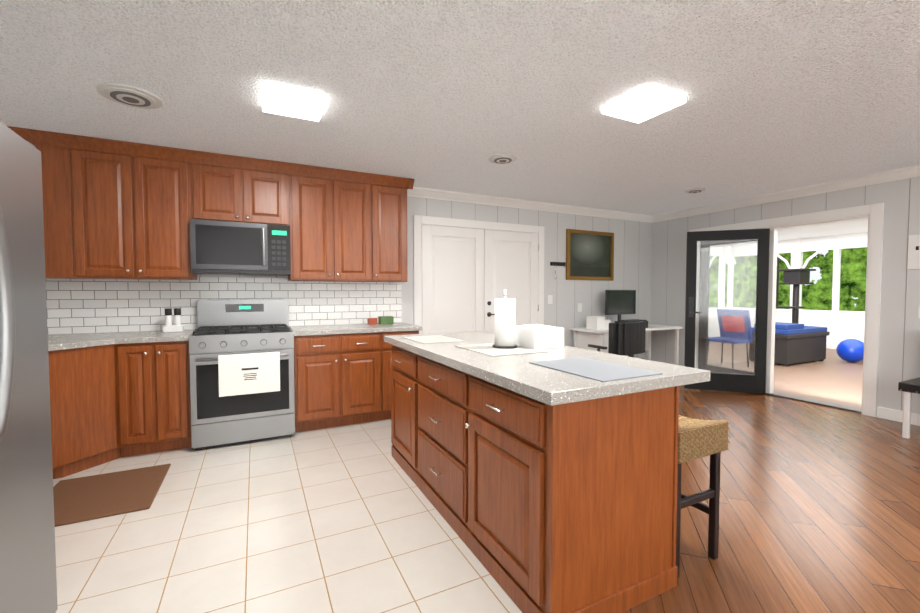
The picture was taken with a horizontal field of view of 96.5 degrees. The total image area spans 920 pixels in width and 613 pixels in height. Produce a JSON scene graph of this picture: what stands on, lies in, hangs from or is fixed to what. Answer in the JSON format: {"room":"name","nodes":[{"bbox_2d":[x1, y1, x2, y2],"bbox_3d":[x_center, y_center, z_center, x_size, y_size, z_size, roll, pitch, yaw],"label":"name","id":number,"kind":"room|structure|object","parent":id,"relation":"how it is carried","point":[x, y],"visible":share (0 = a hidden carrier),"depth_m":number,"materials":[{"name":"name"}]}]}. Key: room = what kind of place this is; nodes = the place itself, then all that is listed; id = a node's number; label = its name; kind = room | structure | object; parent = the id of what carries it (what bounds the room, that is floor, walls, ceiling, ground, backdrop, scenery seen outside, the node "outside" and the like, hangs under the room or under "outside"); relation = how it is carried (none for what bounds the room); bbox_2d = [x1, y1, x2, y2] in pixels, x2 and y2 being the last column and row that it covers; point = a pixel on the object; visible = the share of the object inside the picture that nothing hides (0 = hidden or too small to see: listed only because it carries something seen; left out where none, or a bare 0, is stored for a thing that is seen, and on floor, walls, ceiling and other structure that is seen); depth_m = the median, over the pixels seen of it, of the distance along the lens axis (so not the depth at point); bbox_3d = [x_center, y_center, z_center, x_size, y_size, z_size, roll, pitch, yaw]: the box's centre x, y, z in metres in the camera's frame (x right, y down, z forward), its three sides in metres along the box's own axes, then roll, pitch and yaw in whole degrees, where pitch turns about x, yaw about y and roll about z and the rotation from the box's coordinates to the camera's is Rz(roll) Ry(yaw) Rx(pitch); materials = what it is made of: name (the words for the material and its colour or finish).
{"room":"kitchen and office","nodes":[
{"label":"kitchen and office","id":0,"kind":"room"},
{"bbox_2d":[53,419,521,612],"bbox_3d":[-0.700,1.265,0.806,3.320,0.060,7.220,-1,2,-27],"label":"floor","id":1,"kind":"structure","parent":0,"point":[345,519],"depth_m":2.08,"materials":[{"name":"beige tile"}]},
{"bbox_2d":[0,122,57,612],"bbox_3d":[-1.664,0.334,0.926,0.950,1.792,1.004,-1,2,-27],"label":"fridge","id":2,"kind":"object","parent":1,"relation":"on","point":[28,581],"visible":1,"depth_m":1.36,"materials":[{"name":"silver metal"}]},
{"bbox_2d":[50,389,119,478],"bbox_3d":[-3.007,0.717,2.989,0.858,0.880,0.900,-1,2,-27],"label":"base cabinet","id":3,"kind":"object","parent":1,"relation":"on","point":[115,395],"depth_m":2.86,"materials":[{"name":"brown wood"}]},
{"bbox_2d":[53,464,170,526],"bbox_3d":[-2.229,1.166,2.555,0.610,0.014,0.680,-1,2,-27],"label":"kitchen mat","id":4,"kind":"object","parent":1,"relation":"on","point":[86,498],"visible":0.73,"depth_m":2.53,"materials":[{"name":"brown fabric"}]},
{"bbox_2d":[116,337,191,456],"bbox_3d":[-2.476,0.702,3.410,0.468,0.880,0.622,-1,2,-27],"label":"base cabinet","id":5,"kind":"object","parent":1,"relation":"on","point":[153,415],"depth_m":3.16,"materials":[{"name":"brown wood"}]},
{"bbox_2d":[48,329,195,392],"bbox_3d":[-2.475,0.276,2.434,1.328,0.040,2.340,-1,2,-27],"label":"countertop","id":6,"kind":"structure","parent":5,"relation":"on","point":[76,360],"depth_m":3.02,"materials":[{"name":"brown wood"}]},
{"bbox_2d":[163,308,183,331],"bbox_3d":[-2.488,0.116,3.560,0.140,0.200,0.075,-1,2,-27],"label":"salt","id":7,"kind":"object","parent":6,"relation":"on","point":[170,327],"visible":1,"depth_m":3.54,"materials":[{"name":"white ceramic"}]},
{"bbox_2d":[189,299,294,449],"bbox_3d":[-1.895,0.539,3.624,0.758,1.190,0.750,-1,2,-27],"label":"stove","id":8,"kind":"object","parent":1,"relation":"on","point":[241,352],"visible":1,"depth_m":3.37,"materials":[{"name":"silver metal"}]},
{"bbox_2d":[289,322,421,432],"bbox_3d":[-1.042,0.657,4.107,1.191,0.920,0.656,-1,2,-27],"label":"base cabinet","id":9,"kind":"object","parent":1,"relation":"on","point":[342,374],"visible":0.69,"depth_m":3.78,"materials":[{"name":"brown wood"}]},
{"bbox_2d":[367,316,393,324],"bbox_3d":[-0.847,0.147,4.373,0.260,0.080,0.100,-1,2,-27],"label":"tin","id":10,"kind":"object","parent":9,"relation":"on","point":[383,320],"visible":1,"depth_m":4.35,"materials":[{"name":"green metal"}]},
{"bbox_2d":[197,196,651,359],"bbox_3d":[-0.326,-0.132,4.898,7.690,2.440,0.150,-1,2,-27],"label":"wall","id":11,"kind":"structure","parent":0,"point":[632,252],"depth_m":5.70,"materials":[{"name":"white paint"}]},
{"bbox_2d":[23,138,74,278],"bbox_3d":[-3.271,-0.717,3.131,0.558,0.995,0.321,-1,2,-27],"label":"upper cabinet","id":12,"kind":"object","parent":11,"relation":"attached to","point":[54,179],"depth_m":3.07,"materials":[{"name":"brown wood"}]},
{"bbox_2d":[63,142,196,279],"bbox_3d":[-2.673,-0.727,3.418,0.768,0.995,0.343,-1,2,-27],"label":"upper cabinet","id":13,"kind":"object","parent":11,"relation":"attached to","point":[115,209],"depth_m":3.25,"materials":[{"name":"brown wood"}]},
{"bbox_2d":[46,277,401,333],"bbox_3d":[-2.130,-0.007,3.913,3.280,0.540,0.006,-1,2,-27],"label":"backsplash","id":14,"kind":"structure","parent":11,"relation":"attached to","point":[97,305],"depth_m":3.74,"materials":[{"name":"white tile"}]},
{"bbox_2d":[191,158,290,225],"bbox_3d":[-1.986,-0.986,3.752,0.768,0.501,0.343,-1,2,-27],"label":"upper cabinet","id":15,"kind":"object","parent":11,"relation":"attached to","point":[220,191],"depth_m":3.59,"materials":[{"name":"brown wood"}]},
{"bbox_2d":[190,219,290,275],"bbox_3d":[-1.956,-0.512,3.708,0.760,0.435,0.477,-1,2,-27],"label":"microwave","id":16,"kind":"object","parent":15,"relation":"attached to","point":[227,248],"visible":1,"depth_m":3.54,"materials":[{"name":"silver metal"}]},
{"bbox_2d":[288,170,378,281],"bbox_3d":[-1.274,-0.752,4.116,0.824,0.995,0.343,-1,2,-27],"label":"upper cabinet","id":17,"kind":"object","parent":11,"relation":"attached to","point":[334,228],"depth_m":3.96,"materials":[{"name":"brown wood"}]},
{"bbox_2d":[379,182,410,281],"bbox_3d":[-0.821,-0.760,4.343,0.450,0.995,0.343,-1,2,-27],"label":"upper cabinet","id":18,"kind":"object","parent":11,"relation":"attached to","point":[392,195],"depth_m":4.22,"materials":[{"name":"brown wood"}]},
{"bbox_2d":[413,215,543,333],"bbox_3d":[0.307,0.013,5.101,1.850,2.135,0.063,-1,2,-27],"label":"double door","id":19,"kind":"structure","parent":11,"relation":"attached to","point":[465,275],"depth_m":5.03,"materials":[{"name":"white wood"}]},
{"bbox_2d":[407,186,654,222],"bbox_3d":[-0.275,-1.300,4.754,7.390,0.095,0.078,-1,2,-27],"label":"crown molding","id":20,"kind":"structure","parent":11,"relation":"attached to","point":[420,192],"depth_m":5.28,"materials":[{"name":"white wood"}]},
{"bbox_2d":[548,295,552,303],"bbox_3d":[1.227,-0.096,5.584,0.080,0.120,0.011,-1,2,-27],"label":"switch plate","id":21,"kind":"object","parent":11,"relation":"attached to","point":[550,301],"depth_m":5.58,"materials":[{"name":"white paint"}]},
{"bbox_2d":[550,262,565,278],"bbox_3d":[1.346,-0.492,5.611,0.250,0.230,0.044,-1,2,-27],"label":"key rack","id":22,"kind":"object","parent":11,"relation":"attached to","point":[555,264],"visible":0.96,"depth_m":5.58,"materials":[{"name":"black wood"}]},
{"bbox_2d":[577,303,581,311],"bbox_3d":[1.699,0.015,5.828,0.080,0.120,0.006,-1,2,-27],"label":"switch plate","id":23,"kind":"object","parent":11,"relation":"attached to","point":[579,305],"depth_m":5.82,"materials":[{"name":"white paint"}]},
{"bbox_2d":[566,229,613,280],"bbox_3d":[1.868,-0.727,5.867,0.880,0.700,0.038,-1,2,-27],"label":"chalkboard","id":24,"kind":"object","parent":11,"relation":"attached to","point":[589,255],"visible":1,"depth_m":5.86,"materials":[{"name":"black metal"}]},
{"bbox_2d":[0,0,919,214],"bbox_3d":[1.254,-1.278,1.693,7.690,0.080,7.220,-1,2,-27],"label":"ceiling","id":25,"kind":"structure","parent":0,"point":[455,95],"depth_m":2.34,"materials":[{"name":"white paint"}]},
{"bbox_2d":[96,82,162,108],"bbox_3d":[-1.975,-1.252,2.462,0.310,0.028,0.310,-1,2,-27],"label":"ceiling vent","id":26,"kind":"object","parent":25,"relation":"in","point":[128,95],"visible":0.98,"depth_m":2.42,"materials":[{"name":"white plastic"}]},
{"bbox_2d":[263,83,326,121],"bbox_3d":[-1.022,-1.250,2.524,0.340,0.036,0.340,-1,2,-27],"label":"recessed light","id":27,"kind":"object","parent":25,"relation":"in","point":[286,101],"visible":0.96,"depth_m":2.48,"materials":[{"name":"white paint"}]},
{"bbox_2d":[489,153,516,163],"bbox_3d":[0.378,-1.293,3.615,0.250,0.028,0.250,-1,2,-27],"label":"ceiling vent","id":28,"kind":"object","parent":25,"relation":"in","point":[503,158],"visible":0.96,"depth_m":3.56,"materials":[{"name":"white plastic"}]},
{"bbox_2d":[601,85,685,122],"bbox_3d":[1.134,-1.251,2.551,0.340,0.036,0.340,-1,2,-27],"label":"recessed light","id":29,"kind":"object","parent":25,"relation":"in","point":[644,103],"visible":0.96,"depth_m":2.51,"materials":[{"name":"white paint"}]},
{"bbox_2d":[685,188,704,192],"bbox_3d":[2.712,-1.333,4.736,0.200,0.028,0.200,-1,2,-27],"label":"ceiling vent","id":30,"kind":"object","parent":25,"relation":"in","point":[694,190],"visible":1,"depth_m":4.69,"materials":[{"name":"white"}]},
{"bbox_2d":[622,385,919,612],"bbox_3d":[2.551,1.207,2.430,4.790,0.060,7.220,-1,2,-27],"label":"floor","id":31,"kind":"structure","parent":0,"point":[819,508],"depth_m":2.32,"materials":[{"name":"brown wood"}]},
{"bbox_2d":[384,339,678,612],"bbox_3d":[0.184,0.736,2.438,0.728,0.880,1.904,-1,2,-27],"label":"kitchen island","id":32,"kind":"object","parent":31,"relation":"on","point":[545,490],"depth_m":1.66,"materials":[{"name":"brown wood"}]},
{"bbox_2d":[384,331,710,406],"bbox_3d":[0.244,0.273,2.462,0.860,0.044,2.000,-1,2,-27],"label":"island countertop","id":33,"kind":"structure","parent":32,"relation":"on","point":[559,387],"depth_m":1.77,"materials":[{"name":"grey stone"}]},
{"bbox_2d":[403,335,464,343],"bbox_3d":[-0.195,0.232,2.913,0.300,0.005,0.420,-1,2,-27],"label":"placemat","id":34,"kind":"object","parent":33,"relation":"on","point":[431,339],"visible":0.93,"depth_m":2.87,"materials":[{"name":"white fabric"}]},
{"bbox_2d":[455,343,547,356],"bbox_3d":[0.230,0.249,2.421,0.360,0.005,0.460,-1,2,-27],"label":"placemat","id":35,"kind":"object","parent":33,"relation":"on","point":[488,349],"visible":0.86,"depth_m":2.33,"materials":[{"name":"grey fabric"}]},
{"bbox_2d":[492,289,516,348],"bbox_3d":[0.270,0.071,2.469,0.150,0.348,0.150,-1,2,-27],"label":"paper towel","id":36,"kind":"object","parent":33,"relation":"on","point":[504,323],"visible":1,"depth_m":2.42,"materials":[{"name":"white paper"}]},
{"bbox_2d":[515,324,563,348],"bbox_3d":[0.476,0.182,2.553,0.220,0.130,0.260,-1,2,-27],"label":"box","id":37,"kind":"object","parent":33,"relation":"on","point":[535,336],"visible":0.92,"depth_m":2.45,"materials":[{"name":"white cardboard"}]},
{"bbox_2d":[529,357,661,381],"bbox_3d":[0.579,0.271,1.813,0.330,0.005,0.460,-1,2,-27],"label":"placemat","id":38,"kind":"object","parent":33,"relation":"on","point":[597,370],"visible":0.93,"depth_m":1.76,"materials":[{"name":"grey fabric"}]},
{"bbox_2d":[588,321,645,358],"bbox_3d":[1.794,0.630,4.858,0.628,0.920,0.605,-1,2,-27],"label":"office chair","id":39,"kind":"object","parent":31,"relation":"on","point":[627,339],"visible":0.48,"depth_m":4.56,"materials":[{"name":"black plastic"}]},
{"bbox_2d":[570,324,682,364],"bbox_3d":[2.375,0.675,5.842,1.600,0.760,0.570,-1,2,-27],"label":"desk","id":40,"kind":"object","parent":31,"relation":"on","point":[583,337],"visible":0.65,"depth_m":5.64,"materials":[{"name":"white paint"}]},
{"bbox_2d":[586,316,605,329],"bbox_3d":[1.832,0.220,5.548,0.140,0.170,0.200,-1,2,-27],"label":"box","id":41,"kind":"object","parent":40,"relation":"on","point":[597,322],"depth_m":5.48,"materials":[{"name":"white cardboard"}]},
{"bbox_2d":[606,320,610,328],"bbox_3d":[1.968,0.241,5.656,0.120,0.120,0.170,-1,2,-27],"label":"box","id":42,"kind":"object","parent":40,"relation":"on","point":[607,321],"depth_m":5.58,"materials":[{"name":"white cardboard"}]},
{"bbox_2d":[605,290,635,320],"bbox_3d":[2.297,0.029,5.863,0.580,0.530,0.160,-1,2,-27],"label":"monitor","id":43,"kind":"object","parent":40,"relation":"on","point":[618,303],"visible":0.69,"depth_m":5.84,"materials":[{"name":"black plastic"}]},
{"bbox_2d":[615,319,647,327],"bbox_3d":[2.384,0.242,5.696,0.460,0.115,0.190,-1,2,-27],"label":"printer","id":44,"kind":"object","parent":40,"relation":"on","point":[629,320],"visible":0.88,"depth_m":5.63,"materials":[{"name":"black plastic"}]},
{"bbox_2d":[676,415,728,576],"bbox_3d":[0.992,0.859,2.047,0.350,0.664,0.461,-1,2,-27],"label":"stool","id":45,"kind":"object","parent":31,"relation":"on","point":[697,438],"visible":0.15,"depth_m":1.87,"materials":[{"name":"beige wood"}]},
{"bbox_2d":[898,377,919,438],"bbox_3d":[4.275,0.693,3.228,0.557,0.910,1.037,-1,2,-27],"label":"bench","id":46,"kind":"object","parent":31,"relation":"on","point":[909,387],"visible":1,"depth_m":3.53,"materials":[{"name":"white wood"}]},
{"bbox_2d":[650,176,919,416],"bbox_3d":[4.626,-0.079,3.423,0.150,2.440,6.920,-1,2,-27],"label":"wall","id":47,"kind":"structure","parent":0,"point":[899,347],"depth_m":4.11,"materials":[{"name":"white paint"}]},
{"bbox_2d":[690,203,883,416],"bbox_3d":[3.810,0.011,5.037,0.170,2.145,2.020,-1,2,-27],"label":"door frame","id":48,"kind":"structure","parent":47,"relation":"attached to","point":[875,215],"depth_m":4.18,"materials":[{"name":"white wood"}]},
{"bbox_2d":[655,164,919,221],"bbox_3d":[4.522,-1.249,3.334,0.078,0.095,6.750,-1,2,-27],"label":"crown molding","id":49,"kind":"structure","parent":47,"relation":"attached to","point":[867,179],"depth_m":4.62,"materials":[{"name":"white wood"}]},
{"bbox_2d":[765,228,861,412],"bbox_3d":[3.819,0.068,5.043,0.110,2.030,1.790,-1,2,-27],"label":"door frame","id":50,"kind":"structure","parent":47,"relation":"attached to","point":[773,242],"depth_m":5.00,"materials":[{"name":"white wood"}]},
{"bbox_2d":[684,228,769,393],"bbox_3d":[3.312,0.058,5.127,0.654,2.005,0.654,-1,2,-27],"label":"patio door","id":51,"kind":"structure","parent":50,"relation":"attached to","point":[755,382],"depth_m":5.09,"materials":[{"name":"black"}]},
{"bbox_2d":[698,239,757,374],"bbox_3d":[3.611,0.046,5.448,0.045,2.005,0.876,-1,2,-27],"label":"glass pane","id":52,"kind":"object","parent":51,"relation":"attached to","point":[704,245],"visible":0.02,"depth_m":5.68,"materials":[{"name":"clear glass"}]},
{"bbox_2d":[877,407,919,425],"bbox_3d":[5.150,1.129,2.234,0.014,0.110,4.250,-1,2,-27],"label":"baseboard","id":53,"kind":"structure","parent":47,"relation":"attached to","point":[890,414],"depth_m":4.01,"materials":[{"name":"white wood"}]},
{"bbox_2d":[907,234,919,268],"bbox_3d":[4.370,-0.510,3.727,0.018,0.320,0.420,-1,2,-27],"label":"wall sign","id":54,"kind":"object","parent":47,"relation":"attached to","point":[913,251],"visible":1,"depth_m":3.87,"materials":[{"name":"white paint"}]},
{"label":"outside","id":55,"kind":"structure","parent":0,"visible":0},
{"bbox_2d":[776,254,779,308],"bbox_3d":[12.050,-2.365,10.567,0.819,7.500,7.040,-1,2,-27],"label":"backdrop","id":56,"kind":"structure","parent":55,"point":[777,285],"depth_m":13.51,"materials":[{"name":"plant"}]},
{"bbox_2d":[707,342,862,409],"bbox_3d":[6.366,1.054,6.727,5.880,0.060,7.400,-1,2,-27],"label":"floor","id":57,"kind":"structure","parent":55,"point":[833,377],"depth_m":6.13,"materials":[{"name":"brown"}]},
{"bbox_2d":[708,245,731,336],"bbox_3d":[4.499,-0.333,9.689,6.030,2.500,0.145,-1,2,-27],"label":"wall rail","id":58,"kind":"object","parent":57,"relation":"on","point":[722,256],"depth_m":10.84,"materials":[{"name":"white paint"}]},
{"bbox_2d":[708,309,752,368],"bbox_3d":[4.559,0.535,6.979,0.528,0.961,0.500,-1,2,-27],"label":"porch chair","id":59,"kind":"object","parent":57,"relation":"on","point":[739,328],"depth_m":6.97,"materials":[{"name":"blue fabric"}]},
{"bbox_2d":[749,322,829,365],"bbox_3d":[5.964,0.647,7.463,1.390,0.700,0.660,-1,2,-27],"label":"chest","id":60,"kind":"object","parent":57,"relation":"on","point":[795,343],"visible":0.79,"depth_m":7.09,"materials":[{"name":"wicker"}]},
{"bbox_2d":[776,268,815,323],"bbox_3d":[7.019,0.085,8.642,0.730,1.740,0.500,-1,2,-27],"label":"cat tree","id":61,"kind":"object","parent":57,"relation":"on","point":[796,278],"visible":0.65,"depth_m":8.58,"materials":[{"name":"black wood"}]},
{"bbox_2d":[732,232,867,348],"bbox_3d":[8.841,-0.270,7.918,0.145,2.500,7.200,-1,2,-27],"label":"wall rail","id":62,"kind":"object","parent":57,"relation":"on","point":[840,325],"depth_m":9.14,"materials":[{"name":"white paint"}]},
{"bbox_2d":[836,339,863,361],"bbox_3d":[7.037,0.791,7.367,0.420,0.420,0.420,-1,2,-27],"label":"exercise ball","id":63,"kind":"object","parent":57,"relation":"on","point":[850,350],"visible":0.83,"depth_m":7.26,"materials":[{"name":"blue rubber"}]},
{"bbox_2d":[709,247,866,310],"bbox_3d":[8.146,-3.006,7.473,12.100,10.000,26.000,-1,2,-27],"label":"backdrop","id":64,"kind":"structure","parent":55,"point":[817,295],"depth_m":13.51,"materials":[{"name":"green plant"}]},
{"bbox_2d":[723,218,867,244],"bbox_3d":[6.366,-1.505,6.636,5.880,0.060,7.400,-1,2,-27],"label":"ceiling","id":65,"kind":"structure","parent":55,"point":[837,228],"depth_m":8.28,"materials":[{"name":"white paint"}]}
]}

